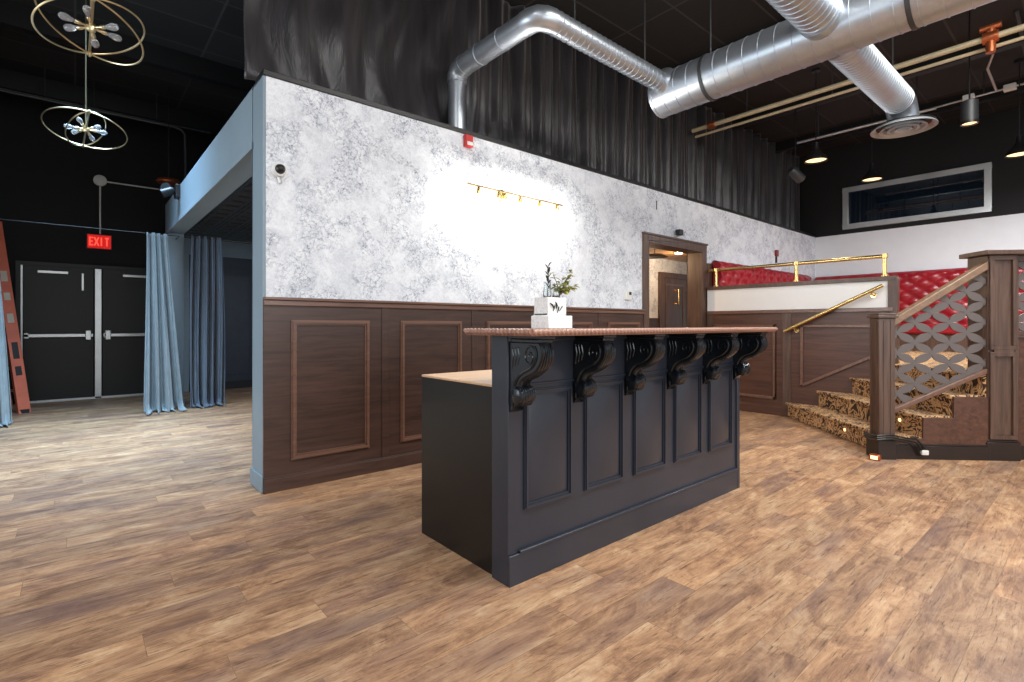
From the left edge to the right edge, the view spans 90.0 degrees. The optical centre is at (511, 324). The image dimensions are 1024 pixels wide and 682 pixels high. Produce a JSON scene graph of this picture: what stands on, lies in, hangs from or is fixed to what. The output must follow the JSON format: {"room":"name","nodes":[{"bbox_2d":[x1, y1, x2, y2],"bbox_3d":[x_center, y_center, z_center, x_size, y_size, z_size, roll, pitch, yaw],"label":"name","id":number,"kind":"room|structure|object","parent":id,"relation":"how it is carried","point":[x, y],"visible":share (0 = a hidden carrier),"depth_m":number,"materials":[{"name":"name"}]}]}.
{"room":"entertainment venue","nodes":[
{"label":"entertainment venue","id":0,"kind":"room"},
{"bbox_2d":[0,93,251,403],"bbox_3d":[-3.752,-1.100,10.575,14.020,4.500,0.240,0,0,-40],"label":"wall","id":1,"kind":"structure","parent":0,"point":[45,177],"depth_m":7.98,"materials":[{"name":"black paint"}]},
{"bbox_2d":[21,265,22,354],"bbox_3d":[-7.185,0.135,7.504,0.020,2.030,0.055,0,0,-40],"label":"door frame","id":2,"kind":"structure","parent":1,"relation":"attached to","point":[21,265],"depth_m":7.49,"materials":[{"name":"metal"}]},
{"bbox_2d":[15,260,145,400],"bbox_3d":[-6.509,0.105,8.029,1.840,2.090,0.135,0,0,-40],"label":"door","id":3,"kind":"structure","parent":1,"relation":"in","point":[58,302],"depth_m":7.75,"materials":[{"name":"black paint"}]},
{"bbox_2d":[102,269,145,395],"bbox_3d":[-6.152,0.120,8.330,0.797,2.000,0.130,0,0,-40],"label":"door","id":4,"kind":"structure","parent":3,"relation":"attached to","point":[123,292],"depth_m":8.26,"materials":[{"name":"black paint"}]},
{"bbox_2d":[30,393,143,402],"bbox_3d":[-6.514,1.135,8.054,1.715,0.030,0.090,0,0,-40],"label":"threshold","id":5,"kind":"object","parent":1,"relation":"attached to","point":[136,394],"depth_m":7.91,"materials":[{"name":"metal"}]},
{"bbox_2d":[95,269,101,397],"bbox_3d":[-6.511,0.135,8.054,0.086,2.030,0.085,0,0,-40],"label":"door frame","id":6,"kind":"structure","parent":1,"relation":"attached to","point":[98,272],"depth_m":8.02,"materials":[{"name":"metal"}]},
{"bbox_2d":[86,233,111,249],"bbox_3d":[-6.507,-1.310,8.072,0.310,0.230,0.071,0,0,-40],"label":"exit sign","id":7,"kind":"object","parent":1,"relation":"attached to","point":[93,241],"visible":1,"depth_m":8.05,"materials":[{"name":"red plastic"}]},
{"bbox_2d":[93,175,158,233],"bbox_3d":[-6.041,-1.900,8.477,1.385,0.930,0.060,0,0,-40],"label":"conduit","id":8,"kind":"object","parent":1,"relation":"attached to","point":[99,180],"visible":0.94,"depth_m":8.08,"materials":[{"name":"grey galvanised steel"}]},
{"bbox_2d":[189,254,251,382],"bbox_3d":[-4.796,-0.035,9.549,2.100,2.370,0.045,0,0,-40],"label":"door","id":9,"kind":"structure","parent":1,"relation":"in","point":[236,288],"depth_m":9.33,"materials":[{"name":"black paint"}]},
{"bbox_2d":[189,380,251,391],"bbox_3d":[-4.776,1.080,9.525,2.100,0.140,0.021,0,0,-40],"label":"baseboard","id":10,"kind":"structure","parent":1,"relation":"attached to","point":[238,383],"depth_m":9.32,"materials":[{"name":"black metal"}]},
{"bbox_2d":[223,272,251,374],"bbox_3d":[-5.110,-0.025,9.239,0.780,1.850,0.020,0,0,-40],"label":"door frame","id":11,"kind":"structure","parent":1,"relation":"attached to","point":[224,273],"depth_m":9.46,"materials":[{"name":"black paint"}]},
{"bbox_2d":[165,75,265,492],"bbox_3d":[-3.240,-0.283,5.450,0.219,2.866,4.982,0,0,-40],"label":"wall","id":12,"kind":"structure","parent":0,"point":[237,154],"depth_m":4.09,"materials":[{"name":"blue paint"}]},
{"bbox_2d":[0,219,179,238],"bbox_3d":[-5.387,-1.202,6.376,2.081,0.012,0.306,0,0,-40],"label":"cable","id":13,"kind":"object","parent":12,"relation":"attached to","point":[0,219],"visible":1,"depth_m":6.28,"materials":[{"name":"black metal"}]},
{"bbox_2d":[0,283,12,426],"bbox_3d":[-5.850,-0.032,5.675,0.444,2.357,0.348,0,0,-40],"label":"curtain","id":14,"kind":"object","parent":13,"relation":"hanging from","point":[5,399],"visible":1,"depth_m":5.85,"materials":[{"name":"blue fabric"}]},
{"bbox_2d":[144,232,186,414],"bbox_3d":[-4.585,-0.032,6.766,0.453,2.356,0.446,0,0,-40],"label":"curtain","id":15,"kind":"object","parent":13,"relation":"hanging from","point":[162,377],"visible":1,"depth_m":6.79,"materials":[{"name":"blue fabric"}]},
{"bbox_2d":[159,183,179,199],"bbox_3d":[-4.172,-1.628,6.230,0.210,0.200,0.226,0,0,-40],"label":"spotlight","id":16,"kind":"object","parent":12,"relation":"attached to","point":[166,190],"visible":1,"depth_m":6.19,"materials":[{"name":"black metal"}]},
{"bbox_2d":[184,177,251,243],"bbox_3d":[-2.392,-1.535,7.402,3.630,0.070,6.434,0,0,-40],"label":"ceiling","id":17,"kind":"structure","parent":0,"point":[231,219],"depth_m":7.35,"materials":[{"name":"grey metal"}]},
{"bbox_2d":[0,387,1023,681],"bbox_3d":[0.927,1.200,4.537,15.300,0.100,15.700,0,0,-40],"label":"floor","id":18,"kind":"structure","parent":0,"point":[136,546],"depth_m":2.39,"materials":[{"name":"brown wood"}]},
{"bbox_2d":[0,221,30,413],"bbox_3d":[-6.818,-0.110,6.830,1.010,2.527,0.267,0,0,26],"label":"ladder","id":19,"kind":"object","parent":18,"relation":"on","point":[15,357],"visible":0.76,"depth_m":6.71,"materials":[{"name":"metal"}]},
{"bbox_2d":[422,327,777,587],"bbox_3d":[0.608,0.582,3.108,2.270,1.137,1.020,0,0,-40],"label":"bar counter","id":20,"kind":"object","parent":18,"relation":"on","point":[575,443],"depth_m":2.60,"materials":[{"name":"black paint"}]},
{"bbox_2d":[531,315,571,328],"bbox_3d":[0.189,-0.013,2.436,0.160,0.062,0.120,0,0,-40],"label":"box","id":21,"kind":"object","parent":20,"relation":"on","point":[546,321],"visible":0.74,"depth_m":2.38,"materials":[{"name":"white stone"}]},
{"bbox_2d":[534,297,565,315],"bbox_3d":[0.184,-0.086,2.427,0.130,0.091,0.103,0,0,-40],"label":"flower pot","id":22,"kind":"object","parent":21,"relation":"on","point":[555,306],"visible":0.94,"depth_m":2.39,"materials":[{"name":"white ceramic"}]},
{"bbox_2d":[543,281,550,296],"bbox_3d":[0.166,-0.159,2.416,0.040,0.090,0.040,0,0,-40],"label":"glass vase","id":23,"kind":"object","parent":22,"relation":"in","point":[547,285],"visible":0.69,"depth_m":2.40,"materials":[{"name":"white"}]},
{"bbox_2d":[545,262,551,281],"bbox_3d":[0.171,-0.191,2.420,0.035,0.214,0.034,0,0,-40],"label":"sprig","id":24,"kind":"object","parent":23,"relation":"in","point":[548,267],"visible":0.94,"depth_m":2.42,"materials":[{"name":"green plant"}]},
{"bbox_2d":[552,288,559,297],"bbox_3d":[0.212,-0.144,2.455,0.040,0.060,0.040,0,0,-40],"label":"glass vase","id":25,"kind":"object","parent":22,"relation":"in","point":[556,292],"visible":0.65,"depth_m":2.44,"materials":[{"name":"white"}]},
{"bbox_2d":[549,270,579,294],"bbox_3d":[0.251,-0.173,2.486,0.134,0.180,0.124,0,0,-40],"label":"sprig","id":26,"kind":"object","parent":25,"relation":"in","point":[564,289],"visible":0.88,"depth_m":2.47,"materials":[{"name":"green plant"}]},
{"bbox_2d":[707,253,967,416],"bbox_3d":[6.226,0.180,5.812,5.017,1.940,6.761,0,0,-40],"label":"half wall","id":27,"kind":"structure","parent":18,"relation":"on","point":[821,341],"depth_m":6.28,"materials":[{"name":"wood"}]},
{"bbox_2d":[712,260,811,285],"bbox_3d":[4.345,-0.255,8.249,3.380,1.350,0.620,0,0,-40],"label":"banquette","id":28,"kind":"object","parent":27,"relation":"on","point":[760,275],"visible":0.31,"depth_m":7.84,"materials":[{"name":"red leather"}]},
{"bbox_2d":[815,267,1023,351],"bbox_3d":[7.778,-0.255,7.383,0.620,1.350,6.336,0,0,-40],"label":"banquette","id":29,"kind":"object","parent":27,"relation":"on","point":[914,285],"visible":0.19,"depth_m":8.53,"materials":[{"name":"red leather"}]},
{"bbox_2d":[900,324,1019,334],"bbox_3d":[7.740,0.065,7.351,0.520,0.170,6.336,0,0,-40],"label":"seat cushion","id":30,"kind":"object","parent":29,"relation":"on","point":[913,331],"depth_m":8.16,"materials":[{"name":"red leather"}]},
{"bbox_2d":[869,453,881,460],"bbox_3d":[3.092,1.125,4.361,0.065,0.050,0.080,0,0,-40],"label":"light","id":31,"kind":"object","parent":18,"relation":"on","point":[872,456],"visible":1,"depth_m":4.34,"materials":[{"name":"orange metal"}]},
{"bbox_2d":[866,313,898,459],"bbox_3d":[3.222,0.525,4.455,0.170,1.250,0.170,0,0,5],"label":"newel post","id":32,"kind":"object","parent":18,"relation":"on","point":[882,325],"visible":0.85,"depth_m":4.39,"materials":[{"name":"brown wood"}]},
{"bbox_2d":[863,431,928,456],"bbox_3d":[3.295,1.024,4.374,0.465,0.199,0.182,0,0,24],"label":"cable bundle","id":33,"kind":"object","parent":32,"relation":"attached to","point":[866,434],"visible":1,"depth_m":4.35,"materials":[{"name":"black rubber"}]},
{"bbox_2d":[785,364,989,460],"bbox_3d":[3.746,0.786,5.383,0.792,0.728,2.040,0,0,5],"label":"stair","id":34,"kind":"structure","parent":18,"relation":"on","point":[952,424],"depth_m":4.52,"materials":[{"name":"carpet"}]},
{"bbox_2d":[895,261,987,412],"bbox_3d":[3.676,0.114,4.419,0.778,1.311,0.078,0,0,5],"label":"balustrade","id":35,"kind":"object","parent":34,"relation":"on","point":[975,371],"visible":0.95,"depth_m":4.41,"materials":[{"name":"brown wood"}]},
{"bbox_2d":[959,249,1023,460],"bbox_3d":[4.807,0.258,4.407,1.577,1.785,0.311,0,0,5],"label":"square pillar","id":36,"kind":"structure","parent":18,"relation":"on","point":[1000,291],"depth_m":4.35,"materials":[{"name":"brown wood"}]},
{"bbox_2d":[1016,255,1023,459],"bbox_3d":[4.936,0.278,4.351,1.312,1.745,0.078,0,0,5],"label":"panel","id":37,"kind":"object","parent":18,"relation":"on","point":[1020,350],"visible":0.29,"depth_m":4.38,"materials":[{"name":"brown wood"}]},
{"bbox_2d":[0,0,1023,157],"bbox_3d":[0.927,-3.400,4.537,15.300,0.100,15.700,0,0,-40],"label":"ceiling","id":38,"kind":"structure","parent":0,"point":[677,32],"depth_m":6.20,"materials":[{"name":"black tile"}]},
{"bbox_2d":[41,0,127,149],"bbox_3d":[-4.286,-2.606,5.151,0.675,1.488,0.651,0,0,-12],"label":"chandelier","id":39,"kind":"object","parent":38,"relation":"hanging from","point":[85,129],"visible":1,"depth_m":5.14,"materials":[{"name":"gold metal"}]},
{"bbox_2d":[64,124,82,129],"bbox_3d":[-4.343,-1.956,5.073,0.151,0.046,0.053,0,0,-40],"label":"bulb","id":40,"kind":"object","parent":39,"relation":"attached to","point":[69,126],"depth_m":5.05,"materials":[{"name":"white"}]},
{"bbox_2d":[71,129,82,133],"bbox_3d":[-4.380,-1.952,5.167,0.110,0.046,0.126,0,0,-40],"label":"bulb","id":41,"kind":"object","parent":39,"relation":"attached to","point":[73,131],"depth_m":5.16,"materials":[{"name":"glass"}]},
{"bbox_2d":[76,117,84,127],"bbox_3d":[-4.260,-2.001,5.063,0.075,0.070,0.140,0,0,-40],"label":"bulb","id":42,"kind":"object","parent":39,"relation":"attached to","point":[78,119],"depth_m":5.03,"materials":[{"name":"glass"}]},
{"bbox_2d":[87,133,94,140],"bbox_3d":[-4.312,-1.933,5.239,0.075,0.070,0.140,0,0,-40],"label":"bulb","id":43,"kind":"object","parent":39,"relation":"attached to","point":[91,137],"depth_m":5.25,"materials":[{"name":"glass"}]},
{"bbox_2d":[87,125,100,129],"bbox_3d":[-4.191,-1.982,5.134,0.110,0.046,0.126,0,0,-40],"label":"bulb","id":44,"kind":"object","parent":39,"relation":"attached to","point":[97,127],"depth_m":5.12,"materials":[{"name":"glass"}]},
{"bbox_2d":[90,129,106,134],"bbox_3d":[-4.229,-1.978,5.229,0.151,0.046,0.053,0,0,-40],"label":"bulb","id":45,"kind":"object","parent":39,"relation":"attached to","point":[103,132],"depth_m":5.23,"materials":[{"name":"glass"}]},
{"bbox_2d":[31,0,144,65],"bbox_3d":[-2.724,-2.580,3.316,0.571,1.540,0.584,0,0,-17],"label":"chandelier","id":46,"kind":"object","parent":38,"relation":"hanging from","point":[90,26],"visible":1,"depth_m":3.31,"materials":[{"name":"gold metal"}]},
{"bbox_2d":[58,12,86,26],"bbox_3d":[-2.767,-1.923,3.229,0.146,0.046,0.077,0,0,-40],"label":"bulb","id":47,"kind":"object","parent":46,"relation":"attached to","point":[64,16],"depth_m":3.20,"materials":[{"name":"white"}]},
{"bbox_2d":[63,24,85,31],"bbox_3d":[-2.820,-1.923,3.314,0.127,0.046,0.111,0,0,-40],"label":"bulb","id":48,"kind":"object","parent":46,"relation":"attached to","point":[68,27],"depth_m":3.30,"materials":[{"name":"white"}]},
{"bbox_2d":[82,5,90,24],"bbox_3d":[-2.681,-1.958,3.233,0.051,0.066,0.147,0,0,-40],"label":"bulb","id":49,"kind":"object","parent":46,"relation":"attached to","point":[86,9],"depth_m":3.20,"materials":[{"name":"white"}]},
{"bbox_2d":[91,33,99,47],"bbox_3d":[-2.767,-1.896,3.397,0.051,0.066,0.147,0,0,-40],"label":"bulb","id":50,"kind":"object","parent":46,"relation":"attached to","point":[94,42],"depth_m":3.40,"materials":[{"name":"white"}]},
{"bbox_2d":[95,23,118,30],"bbox_3d":[-2.627,-1.931,3.316,0.127,0.046,0.111,0,0,-40],"label":"bulb","id":51,"kind":"object","parent":46,"relation":"attached to","point":[111,26],"depth_m":3.31,"materials":[{"name":"white"}]},
{"bbox_2d":[97,29,121,41],"bbox_3d":[-2.681,-1.931,3.402,0.146,0.046,0.077,0,0,-40],"label":"bulb","id":52,"kind":"object","parent":46,"relation":"attached to","point":[116,37],"depth_m":3.41,"materials":[{"name":"white"}]},
{"bbox_2d":[0,67,186,178],"bbox_3d":[-5.737,-2.750,6.936,2.277,1.200,0.036,0,0,-40],"label":"pipe","id":53,"kind":"object","parent":38,"relation":"hanging from","point":[1,90],"visible":0.91,"depth_m":7.08,"materials":[{"name":"metal"}]},
{"bbox_2d":[0,82,209,133],"bbox_3d":[-5.692,-3.163,7.132,2.600,0.373,0.028,0,0,-40],"label":"pipe","id":54,"kind":"object","parent":38,"relation":"hanging from","point":[94,82],"visible":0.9,"depth_m":7.12,"materials":[{"name":"metal"}]},
{"bbox_2d":[0,68,227,135],"bbox_3d":[-3.111,-3.230,9.808,14.000,0.240,0.160,0,0,-40],"label":"beam","id":55,"kind":"structure","parent":38,"relation":"attached to","point":[9,79],"depth_m":7.38,"materials":[{"name":"black metal"}]},
{"bbox_2d":[0,0,254,93],"bbox_3d":[-1.812,-3.230,8.287,14.000,0.240,0.160,0,0,-40],"label":"beam","id":56,"kind":"structure","parent":38,"relation":"attached to","point":[15,17],"depth_m":5.97,"materials":[{"name":"black metal"}]},
{"bbox_2d":[156,86,180,185],"bbox_3d":[-4.822,-2.670,7.191,0.300,1.360,0.300,0,0,-40],"label":"lamp","id":57,"kind":"object","parent":38,"relation":"hanging from","point":[161,180],"visible":0.8,"depth_m":7.18,"materials":[{"name":"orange metal"}]},
{"bbox_2d":[244,0,799,230],"bbox_3d":[1.853,-2.560,6.940,9.972,1.561,0.236,0,0,-41],"label":"drape","id":58,"kind":"object","parent":38,"relation":"hanging from","point":[543,94],"visible":0.8,"depth_m":5.36,"materials":[{"name":"black fabric"}]},
{"bbox_2d":[647,19,785,89],"bbox_3d":[4.469,-3.270,3.945,0.120,0.160,8.200,0,0,-40],"label":"beam","id":59,"kind":"structure","parent":38,"relation":"attached to","point":[782,20],"depth_m":6.04,"materials":[{"name":"black metal"}]},
{"bbox_2d":[787,95,805,182],"bbox_3d":[4.140,-2.711,7.458,0.266,1.279,0.150,0,0,-19],"label":"track spotlight","id":60,"kind":"object","parent":38,"relation":"hanging from","point":[794,173],"visible":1,"depth_m":7.42,"materials":[{"name":"metal"}]},
{"bbox_2d":[804,68,827,163],"bbox_3d":[3.986,-2.750,6.714,0.270,1.200,0.270,0,0,-40],"label":"pendant lamp","id":61,"kind":"object","parent":38,"relation":"hanging from","point":[816,156],"visible":1,"depth_m":6.69,"materials":[{"name":"black metal"}]},
{"bbox_2d":[648,0,996,117],"bbox_3d":[2.462,-2.711,2.397,2.458,1.278,5.450,0,0,-40],"label":"duct","id":62,"kind":"object","parent":38,"relation":"hanging from","point":[813,32],"visible":0.99,"depth_m":3.98,"materials":[{"name":"metal"}]},
{"bbox_2d":[691,21,1023,132],"bbox_3d":[4.600,-3.025,5.239,0.120,0.650,6.000,0,0,-40],"label":"pipe","id":63,"kind":"object","parent":38,"relation":"hanging from","point":[991,35],"visible":0.96,"depth_m":5.46,"materials":[{"name":"metal"}]},
{"bbox_2d":[695,36,1023,137],"bbox_3d":[4.661,-3.056,5.291,0.036,0.587,6.000,0,0,-40],"label":"conduit","id":64,"kind":"object","parent":38,"relation":"hanging from","point":[1021,37],"visible":0.83,"depth_m":6.09,"materials":[{"name":"metal"}]},
{"bbox_2d":[797,76,935,143],"bbox_3d":[5.017,-3.091,7.370,0.036,0.517,1.700,0,0,-40],"label":"track rail","id":65,"kind":"object","parent":38,"relation":"hanging from","point":[932,108],"visible":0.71,"depth_m":7.39,"materials":[{"name":"metal"}]},
{"bbox_2d":[861,99,882,182],"bbox_3d":[5.339,-2.750,7.593,0.270,1.200,0.270,0,0,-40],"label":"pendant lamp","id":66,"kind":"object","parent":38,"relation":"hanging from","point":[872,175],"visible":0.91,"depth_m":7.57,"materials":[{"name":"black metal"}]},
{"bbox_2d":[732,30,1023,130],"bbox_3d":[6.142,-3.270,5.373,0.120,0.160,8.200,0,0,-40],"label":"beam","id":67,"kind":"structure","parent":38,"relation":"attached to","point":[1015,35],"depth_m":6.60,"materials":[{"name":"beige metal"}]},
{"bbox_2d":[828,37,938,138],"bbox_3d":[3.447,-2.693,4.808,2.285,1.314,0.570,0,0,-40],"label":"duct","id":68,"kind":"object","parent":38,"relation":"hanging from","point":[866,67],"visible":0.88,"depth_m":4.83,"materials":[{"name":"metal"}]},
{"bbox_2d":[870,116,938,138],"bbox_3d":[4.099,-2.078,5.364,0.570,0.084,0.570,0,0,-40],"label":"diffuser","id":69,"kind":"object","parent":68,"relation":"attached to","point":[898,126],"depth_m":5.32,"materials":[{"name":"grey paint"}]},
{"bbox_2d":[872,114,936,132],"bbox_3d":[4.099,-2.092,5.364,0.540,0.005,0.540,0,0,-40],"label":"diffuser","id":70,"kind":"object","parent":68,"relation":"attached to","point":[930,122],"depth_m":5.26,"materials":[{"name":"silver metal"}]},
{"bbox_2d":[775,78,1023,153],"bbox_3d":[7.436,-3.270,6.476,0.120,0.160,8.200,0,0,-40],"label":"beam","id":71,"kind":"structure","parent":38,"relation":"attached to","point":[786,145],"depth_m":8.19,"materials":[{"name":"black metal"}]},
{"bbox_2d":[960,12,978,126],"bbox_3d":[4.895,-2.750,5.479,0.156,1.200,0.156,0,0,-40],"label":"pendant lamp","id":72,"kind":"object","parent":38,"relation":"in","point":[969,108],"visible":1,"depth_m":5.45,"materials":[{"name":"metal"}]},
{"bbox_2d":[936,72,1023,107],"bbox_3d":[6.201,-3.180,6.804,0.098,0.340,1.703,0,0,-38],"label":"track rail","id":73,"kind":"object","parent":38,"relation":"hanging from","point":[1012,86],"visible":0.82,"depth_m":6.77,"materials":[{"name":"metal"}]},
{"bbox_2d":[986,54,997,90],"bbox_3d":[6.095,-3.199,6.510,0.546,0.304,0.088,0,0,-44],"label":"conduit","id":74,"kind":"object","parent":38,"relation":"attached to","point":[992,55],"visible":0.9,"depth_m":6.49,"materials":[{"name":"metal"}]},
{"bbox_2d":[1005,58,1023,157],"bbox_3d":[6.414,-2.750,6.472,0.270,1.200,0.270,0,0,-40],"label":"pendant lamp","id":75,"kind":"object","parent":38,"relation":"hanging from","point":[1017,151],"visible":1,"depth_m":6.46,"materials":[{"name":"black metal"}]},
{"bbox_2d":[1014,9,1023,52],"bbox_3d":[5.910,-3.220,5.897,1.456,0.277,0.040,0,0,-40],"label":"rod","id":76,"kind":"object","parent":38,"relation":"attached to","point":[1016,12],"visible":0.75,"depth_m":5.54,"materials":[{"name":"metal"}]},
{"bbox_2d":[266,76,815,308],"bbox_3d":[2.061,-0.280,6.840,10.025,2.860,0.200,0,0,-40],"label":"wall","id":77,"kind":"structure","parent":0,"point":[370,203],"depth_m":4.46,"materials":[{"name":"paint"}]},
{"bbox_2d":[270,162,286,183],"bbox_3d":[-1.600,-1.054,3.531,0.104,0.145,0.083,0,0,-40],"label":"security camera","id":78,"kind":"object","parent":77,"relation":"attached to","point":[278,169],"visible":1,"depth_m":3.52,"materials":[{"name":"white plastic"}]},
{"bbox_2d":[263,450,421,493],"bbox_3d":[-0.036,1.099,4.899,4.355,0.103,0.032,0,0,-40],"label":"baseboard","id":79,"kind":"structure","parent":77,"relation":"attached to","point":[306,478],"depth_m":3.81,"materials":[{"name":"brown wood"}]},
{"bbox_2d":[382,308,388,457],"bbox_3d":[-1.005,0.457,4.064,0.060,1.186,0.008,0,0,-40],"label":"trim","id":80,"kind":"structure","parent":77,"relation":"attached to","point":[385,311],"depth_m":4.06,"materials":[{"name":"brown wood"}]},
{"bbox_2d":[400,321,461,441],"bbox_3d":[-0.672,0.458,4.338,0.600,0.985,0.024,0,0,-40],"label":"trim","id":81,"kind":"structure","parent":77,"relation":"attached to","point":[403,438],"depth_m":4.17,"materials":[{"name":"brown wood"}]},
{"bbox_2d":[263,305,642,478],"bbox_3d":[-0.041,0.500,4.904,4.355,1.300,0.018,0,0,-40],"label":"wainscot","id":82,"kind":"structure","parent":77,"relation":"attached to","point":[330,358],"depth_m":3.88,"materials":[{"name":"brown wood"}]},
{"bbox_2d":[291,320,369,460],"bbox_3d":[-1.325,0.458,3.780,0.583,0.985,0.024,0,0,-40],"label":"trim","id":83,"kind":"structure","parent":82,"relation":"attached to","point":[294,456],"depth_m":3.75,"materials":[{"name":"brown wood"}]},
{"bbox_2d":[263,297,645,313],"bbox_3d":[-0.032,-0.164,4.894,4.355,0.057,0.054,0,0,-40],"label":"trim","id":84,"kind":"structure","parent":77,"relation":"attached to","point":[279,301],"depth_m":4.21,"materials":[{"name":"brown wood"}]},
{"bbox_2d":[463,134,472,147],"bbox_3d":[-0.388,-1.647,4.583,0.080,0.105,0.056,0,0,-40],"label":"fire alarm strobe","id":85,"kind":"object","parent":77,"relation":"attached to","point":[467,139],"visible":1,"depth_m":4.56,"materials":[{"name":"red plastic"}]},
{"bbox_2d":[472,310,476,370],"bbox_3d":[-0.338,0.457,4.633,0.060,1.186,0.008,0,0,-40],"label":"trim","id":86,"kind":"structure","parent":77,"relation":"attached to","point":[474,312],"depth_m":4.63,"materials":[{"name":"brown wood"}]},
{"bbox_2d":[486,321,530,369],"bbox_3d":[-0.003,0.458,4.908,0.603,0.985,0.024,0,0,-40],"label":"trim","id":87,"kind":"structure","parent":77,"relation":"attached to","point":[488,323],"depth_m":4.72,"materials":[{"name":"brown wood"}]},
{"bbox_2d":[467,183,562,210],"bbox_3d":[0.020,-1.212,4.857,1.179,0.137,0.169,0,0,-40],"label":"picture light","id":88,"kind":"object","parent":77,"relation":"attached to","point":[501,196],"visible":1,"depth_m":4.81,"materials":[{"name":"gold metal"}]},
{"bbox_2d":[255,69,815,237],"bbox_3d":[2.057,-1.730,6.829,10.045,0.040,0.212,0,0,-40],"label":"trim","id":89,"kind":"structure","parent":77,"relation":"on","point":[265,72],"depth_m":4.63,"materials":[{"name":"black metal"}]},
{"bbox_2d":[447,0,673,129],"bbox_3d":[0.457,-2.550,4.760,1.727,1.600,1.345,0,0,-40],"label":"duct","id":90,"kind":"object","parent":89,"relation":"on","point":[547,19],"visible":1,"depth_m":4.28,"materials":[{"name":"metal"}]},
{"bbox_2d":[572,322,591,327],"bbox_3d":[0.662,0.458,5.476,0.593,0.985,0.024,0,0,-40],"label":"trim","id":91,"kind":"structure","parent":77,"relation":"attached to","point":[573,323],"depth_m":5.57,"materials":[{"name":"brown wood"}]},
{"bbox_2d":[598,313,601,327],"bbox_3d":[0.993,0.457,5.769,0.060,1.186,0.008,0,0,-40],"label":"trim","id":92,"kind":"structure","parent":77,"relation":"attached to","point":[599,314],"depth_m":5.76,"materials":[{"name":"brown wood"}]},
{"bbox_2d":[607,322,639,327],"bbox_3d":[1.328,0.458,6.044,0.603,0.985,0.024,0,0,-40],"label":"trim","id":93,"kind":"structure","parent":77,"relation":"attached to","point":[608,323],"depth_m":6.03,"materials":[{"name":"brown wood"}]},
{"bbox_2d":[625,290,631,299],"bbox_3d":[1.391,-0.357,6.119,0.110,0.115,0.028,0,0,-40],"label":"thermostat","id":94,"kind":"object","parent":77,"relation":"attached to","point":[628,293],"visible":1,"depth_m":6.10,"materials":[{"name":"white plastic"}]},
{"bbox_2d":[642,231,707,327],"bbox_3d":[2.123,0.002,6.874,1.525,2.304,0.260,0,0,-40],"label":"door frame","id":95,"kind":"structure","parent":77,"relation":"in","point":[696,252],"depth_m":7.21,"materials":[{"name":"brown wood"}]},
{"bbox_2d":[675,229,682,236],"bbox_3d":[2.206,-1.215,6.774,0.090,0.090,0.090,0,0,-40],"label":"wall speaker","id":96,"kind":"object","parent":77,"relation":"attached to","point":[679,232],"visible":1,"depth_m":6.74,"materials":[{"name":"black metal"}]},
{"bbox_2d":[707,263,711,286],"bbox_3d":[2.818,-0.230,7.335,0.130,1.300,0.030,0,0,-40],"label":"trim","id":97,"kind":"structure","parent":77,"relation":"attached to","point":[709,266],"depth_m":7.32,"materials":[{"name":"brown wood"}]},
{"bbox_2d":[649,259,686,317],"bbox_3d":[2.383,-0.100,9.494,6.050,2.500,0.150,0,0,-40],"label":"wall","id":98,"kind":"structure","parent":0,"point":[655,265],"depth_m":9.70,"materials":[{"name":"paint"}]},
{"bbox_2d":[649,318,658,327],"bbox_3d":[1.458,0.510,8.590,3.470,1.280,0.025,0,0,-40],"label":"wainscot corridor","id":99,"kind":"structure","parent":98,"relation":"attached to","point":[653,322],"depth_m":9.60,"materials":[{"name":"brown wood"}]},
{"bbox_2d":[658,272,686,327],"bbox_3d":[3.519,0.068,10.296,1.880,2.164,0.104,0,0,-40],"label":"door","id":100,"kind":"structure","parent":98,"relation":"in","point":[674,290],"depth_m":9.96,"materials":[{"name":"brown wood"}]},
{"bbox_2d":[686,280,686,327],"bbox_3d":[3.840,0.115,10.570,0.835,2.050,0.104,0,0,-40],"label":"door","id":101,"kind":"structure","parent":100,"relation":"attached to","point":[686,280],"depth_m":10.32,"materials":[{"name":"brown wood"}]},
{"bbox_2d":[649,248,686,261],"bbox_3d":[2.913,-1.310,8.872,6.050,0.080,1.784,0,0,-40],"label":"ceiling","id":102,"kind":"structure","parent":0,"point":[676,257],"depth_m":9.35,"materials":[{"name":"beige paint"}]},
{"bbox_2d":[649,248,667,258],"bbox_3d":[2.308,-1.183,8.280,0.420,0.175,0.420,0,0,-40],"label":"pendant lamp","id":103,"kind":"object","parent":102,"relation":"hanging from","point":[654,255],"visible":0.82,"depth_m":8.27,"materials":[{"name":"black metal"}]},
{"bbox_2d":[799,106,1023,276],"bbox_3d":[8.670,-1.100,6.971,0.200,4.500,9.350,0,0,-40],"label":"wall","id":104,"kind":"structure","parent":0,"point":[947,146],"depth_m":8.77,"materials":[{"name":"black paint"}]},
{"bbox_2d":[842,162,991,229],"bbox_3d":[6.897,-2.180,8.856,0.050,0.780,2.068,0,0,-40],"label":"window","id":105,"kind":"structure","parent":104,"relation":"in","point":[966,190],"depth_m":8.77,"materials":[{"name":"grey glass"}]},
{"bbox_3d":[-0.954,-0.210,8.628,0.150,2.720,6.434,0,0,-40],"label":"wall","id":106,"kind":"structure","parent":0,"visible":0},
{"bbox_2d":[186,236,251,243],"bbox_3d":[-3.149,-1.230,8.289,3.630,0.028,0.028,0,0,-40],"label":"curtain rod","id":107,"kind":"object","parent":106,"relation":"attached to","point":[186,236],"visible":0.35,"depth_m":7.43,"materials":[{"name":"metal"}]},
{"bbox_2d":[190,235,225,407],"bbox_3d":[-4.306,-0.052,7.240,0.463,2.396,0.425,0,0,-40],"label":"curtain","id":108,"kind":"object","parent":107,"relation":"hanging from","point":[207,313],"visible":1,"depth_m":7.25,"materials":[{"name":"blue fabric"}]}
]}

